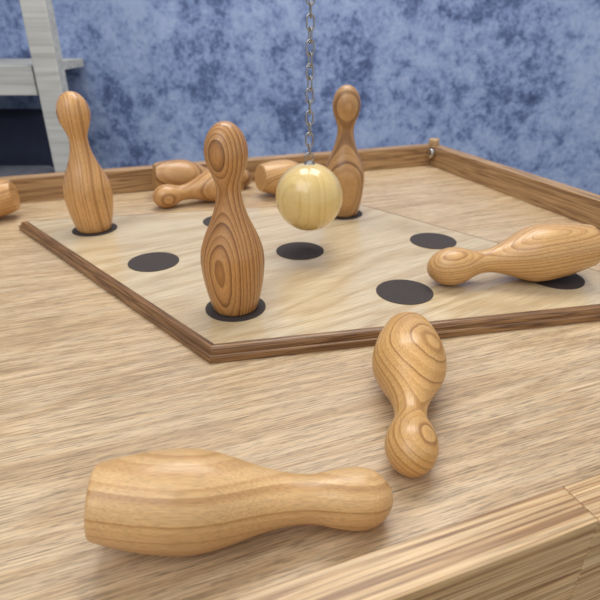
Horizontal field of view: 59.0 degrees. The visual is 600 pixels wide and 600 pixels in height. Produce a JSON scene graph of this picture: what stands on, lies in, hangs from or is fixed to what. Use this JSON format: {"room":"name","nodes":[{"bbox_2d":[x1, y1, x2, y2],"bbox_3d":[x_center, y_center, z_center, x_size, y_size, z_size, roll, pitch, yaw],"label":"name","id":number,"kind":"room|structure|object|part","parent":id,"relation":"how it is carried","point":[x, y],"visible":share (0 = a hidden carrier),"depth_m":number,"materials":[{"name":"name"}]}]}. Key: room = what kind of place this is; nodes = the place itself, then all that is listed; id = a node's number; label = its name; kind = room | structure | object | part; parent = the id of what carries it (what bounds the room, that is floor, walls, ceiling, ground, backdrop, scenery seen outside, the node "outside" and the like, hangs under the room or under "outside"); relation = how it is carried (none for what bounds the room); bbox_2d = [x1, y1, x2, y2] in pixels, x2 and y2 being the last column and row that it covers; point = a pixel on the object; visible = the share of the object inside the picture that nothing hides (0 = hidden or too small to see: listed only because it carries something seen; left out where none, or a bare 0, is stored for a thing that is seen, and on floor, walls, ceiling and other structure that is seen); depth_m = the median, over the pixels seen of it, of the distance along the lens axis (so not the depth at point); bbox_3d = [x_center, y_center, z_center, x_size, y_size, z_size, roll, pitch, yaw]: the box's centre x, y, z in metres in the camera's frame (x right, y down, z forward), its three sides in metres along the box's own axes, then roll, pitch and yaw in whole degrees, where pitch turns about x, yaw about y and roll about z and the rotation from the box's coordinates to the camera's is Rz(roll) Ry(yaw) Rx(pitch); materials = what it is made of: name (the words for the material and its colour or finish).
{"room":"game room","nodes":[
{"label":"game room","id":0,"kind":"room"},
{"bbox_2d":[0,0,599,194],"bbox_3d":[0.000,-0.936,1.128,5.200,2.500,0.060,0,27,0],"label":"wall","id":1,"kind":"structure","parent":0,"point":[515,84],"depth_m":1.29,"materials":[{"name":"blue paint"}]},
{"bbox_3d":[0.000,0.844,0.429,5.400,0.040,3.000,0,27,0],"label":"floor","id":2,"kind":"structure","parent":0,"visible":0},
{"bbox_2d":[0,0,83,172],"bbox_3d":[-0.831,-0.406,1.188,0.744,1.499,0.299,0,27,0],"label":"shelf rack","id":3,"kind":"object","parent":2,"relation":"on","point":[43,74],"visible":0.36,"depth_m":1.01,"materials":[{"name":"beige paint"}]},
{"bbox_2d":[0,109,53,166],"bbox_3d":[-0.760,-0.346,1.282,0.460,0.206,0.130,0,27,0],"label":"storage box","id":4,"kind":"object","parent":3,"relation":"on","point":[24,141],"visible":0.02,"depth_m":1.21,"materials":[{"name":"blue fabric"}]},
{"bbox_2d":[0,166,54,176],"bbox_3d":[-0.750,-0.246,1.193,0.400,0.110,0.110,0,27,0],"label":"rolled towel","id":5,"kind":"object","parent":3,"relation":"on","point":[4,170],"visible":0.12,"depth_m":1.15,"materials":[{"name":"grey fabric"}]},
{"bbox_3d":[-0.849,-0.504,1.143,0.660,0.018,0.290,0,27,0],"label":"shelf","id":6,"kind":"part","parent":3,"relation":"part of","materials":[{"name":"beige paint"}]},
{"bbox_3d":[-0.482,-0.346,1.069,0.046,1.499,0.034,0,27,0],"label":"post","id":7,"kind":"part","parent":3,"relation":"part of","materials":[{"name":"beige paint"}]},
{"bbox_2d":[0,138,599,599],"bbox_3d":[-0.038,0.023,0.455,0.838,1.399,0.602,-10,29,-18],"label":"table","id":8,"kind":"object","parent":2,"relation":"on","point":[508,507],"visible":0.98,"depth_m":0.27,"materials":[{"name":"brown wood"}]},
{"bbox_2d":[0,180,19,216],"bbox_3d":[-0.353,-0.101,0.541,0.121,0.041,0.041,-4,27,-8],"label":"pin","id":9,"kind":"object","parent":8,"relation":"on","point":[9,196],"visible":1,"depth_m":0.54,"materials":[{"name":"brown wood"}]},
{"bbox_2d":[152,170,243,207],"bbox_3d":[-0.115,-0.127,0.598,0.103,0.038,0.038,-14,30,-25],"label":"pin","id":10,"kind":"object","parent":8,"relation":"on","point":[203,187],"visible":0.73,"depth_m":0.59,"materials":[{"name":"brown wood"}]},
{"bbox_2d":[152,159,251,189],"bbox_3d":[-0.116,-0.150,0.639,0.121,0.041,0.041,-8,28,-15],"label":"pin","id":11,"kind":"object","parent":8,"relation":"on","point":[177,172],"visible":0.54,"depth_m":0.61,"materials":[{"name":"brown wood"}]},
{"bbox_3d":[-0.166,-0.136,0.672,0.786,0.070,0.016,-10,28,-18],"label":"rail","id":12,"kind":"part","parent":8,"relation":"part of","materials":[{"name":"brown wood"}]},
{"bbox_2d":[84,448,392,556],"bbox_3d":[-0.021,0.074,0.202,0.115,0.038,0.038,-4,27,-8],"label":"pin","id":13,"kind":"object","parent":8,"relation":"on","point":[176,502],"visible":1,"depth_m":0.19,"materials":[{"name":"brown wood"}]},
{"bbox_2d":[255,160,298,193],"bbox_3d":[0.005,-0.151,0.642,0.121,0.041,0.041,-13,30,-23],"label":"pin","id":14,"kind":"object","parent":8,"relation":"on","point":[268,175],"visible":0.28,"depth_m":0.61,"materials":[{"name":"brown wood"}]},
{"bbox_2d":[19,204,599,363],"bbox_3d":[0.002,-0.036,0.449,0.516,0.010,0.277,-5,27,-10],"label":"board","id":15,"kind":"object","parent":8,"relation":"on","point":[337,285],"visible":0.8,"depth_m":0.39,"materials":[{"name":"brown wood"}]},
{"bbox_2d":[56,91,112,233],"bbox_3d":[-0.193,-0.121,0.471,0.042,0.121,0.042,10,29,19],"label":"pin","id":16,"kind":"object","parent":15,"relation":"on","point":[87,190],"visible":1,"depth_m":0.46,"materials":[{"name":"brown wood"}]},
{"bbox_2d":[72,223,116,236],"bbox_3d":[-0.193,-0.067,0.498,0.040,0.001,0.040,0,27,0],"label":"spot","id":17,"kind":"object","parent":15,"relation":"on","point":[112,232],"depth_m":0.49,"materials":[{"name":"black fabric"}]},
{"bbox_2d":[128,252,178,271],"bbox_3d":[-0.118,-0.031,0.428,0.040,0.001,0.040,0,27,0],"label":"spot","id":18,"kind":"object","parent":15,"relation":"on","point":[137,261],"depth_m":0.43,"materials":[{"name":"black fabric"}]},
{"bbox_2d":[203,216,211,225],"bbox_3d":[-0.075,-0.078,0.520,0.040,0.001,0.040,0,27,0],"label":"spot","id":19,"kind":"object","parent":15,"relation":"on","point":[206,219],"depth_m":0.52,"materials":[{"name":"black fabric"}]},
{"bbox_2d":[201,121,264,315],"bbox_3d":[-0.043,-0.049,0.330,0.041,0.120,0.041,-8,28,-15],"label":"pin","id":20,"kind":"object","parent":15,"relation":"on","point":[232,252],"visible":1,"depth_m":0.32,"materials":[{"name":"brown wood"}]},
{"bbox_2d":[205,298,265,321],"bbox_3d":[-0.043,0.005,0.358,0.040,0.001,0.040,0,27,0],"label":"spot","id":21,"kind":"object","parent":15,"relation":"on","point":[259,314],"depth_m":0.35,"materials":[{"name":"black fabric"}]},
{"bbox_2d":[276,242,323,259],"bbox_3d":[0.000,-0.042,0.449,0.040,0.001,0.040,0,27,0],"label":"spot","id":22,"kind":"object","parent":15,"relation":"on","point":[284,250],"depth_m":0.45,"materials":[{"name":"black fabric"}]},
{"bbox_2d":[326,84,363,216],"bbox_3d":[0.043,-0.143,0.513,0.040,0.122,0.040,-18,32,-32],"label":"pin","id":23,"kind":"object","parent":15,"relation":"on","point":[344,161],"visible":0.77,"depth_m":0.50,"materials":[{"name":"brown wood"}]},
{"bbox_2d":[335,210,361,219],"bbox_3d":[0.043,-0.088,0.541,0.040,0.001,0.040,0,27,0],"label":"spot","id":24,"kind":"object","parent":15,"relation":"on","point":[359,215],"depth_m":0.53,"materials":[{"name":"black fabric"}]},
{"bbox_2d":[376,279,433,304],"bbox_3d":[0.075,-0.006,0.379,0.040,0.001,0.040,0,27,0],"label":"spot","id":25,"kind":"object","parent":15,"relation":"on","point":[388,291],"depth_m":0.38,"materials":[{"name":"black fabric"}]},
{"bbox_2d":[410,233,456,248],"bbox_3d":[0.118,-0.053,0.471,0.040,0.001,0.040,0,27,0],"label":"spot","id":26,"kind":"object","parent":15,"relation":"on","point":[417,240],"depth_m":0.47,"materials":[{"name":"black fabric"}]},
{"bbox_2d":[427,223,599,284],"bbox_3d":[0.154,-0.033,0.385,0.125,0.042,0.042,-4,27,-8],"label":"pin","id":27,"kind":"object","parent":15,"relation":"on","point":[547,251],"visible":1,"depth_m":0.37,"materials":[{"name":"brown wood"}]},
{"bbox_2d":[535,273,584,289],"bbox_3d":[0.193,-0.017,0.400,0.040,0.001,0.040,0,27,0],"label":"spot","id":28,"kind":"object","parent":15,"relation":"on","point":[576,281],"depth_m":0.39,"materials":[{"name":"black fabric"}]},
{"bbox_2d":[304,0,314,161],"bbox_3d":[0.007,-0.346,0.295,0.006,0.535,0.006,12,29,23],"label":"metal chain","id":29,"kind":"object","parent":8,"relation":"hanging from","point":[310,3],"visible":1,"depth_m":0.39,"materials":[{"name":"metal"}]},
{"bbox_2d":[276,161,342,230],"bbox_3d":[0.007,-0.084,0.428,0.054,0.056,0.054,0,27,0],"label":"ball","id":30,"kind":"object","parent":29,"relation":"hanging from","point":[309,196],"visible":1,"depth_m":0.41,"materials":[{"name":"brown wood"}]},
{"bbox_3d":[0.007,-0.108,0.416,0.010,0.002,0.010,0,27,0],"label":"eye plate","id":31,"kind":"part","parent":30,"relation":"part of","materials":[{"name":"metal"}]},
{"bbox_2d":[372,312,446,477],"bbox_3d":[0.054,0.042,0.264,0.039,0.039,0.100,4,27,8],"label":"pin","id":32,"kind":"object","parent":8,"relation":"on","point":[409,361],"visible":1,"depth_m":0.26,"materials":[{"name":"brown wood"}]},
{"bbox_3d":[-0.115,0.139,0.132,0.456,0.070,0.016,-10,28,-18],"label":"rail","id":33,"kind":"part","parent":8,"relation":"part of","materials":[{"name":"brown wood"}]},
{"bbox_3d":[0.297,-0.072,0.548,0.016,0.070,0.568,-10,28,-18],"label":"rail","id":34,"kind":"part","parent":8,"relation":"part of","materials":[{"name":"brown wood"}]},
{"bbox_3d":[0.253,0.076,0.255,0.330,0.070,0.016,-10,28,-18],"label":"rail","id":35,"kind":"part","parent":8,"relation":"part of","materials":[{"name":"brown wood"}]}
]}

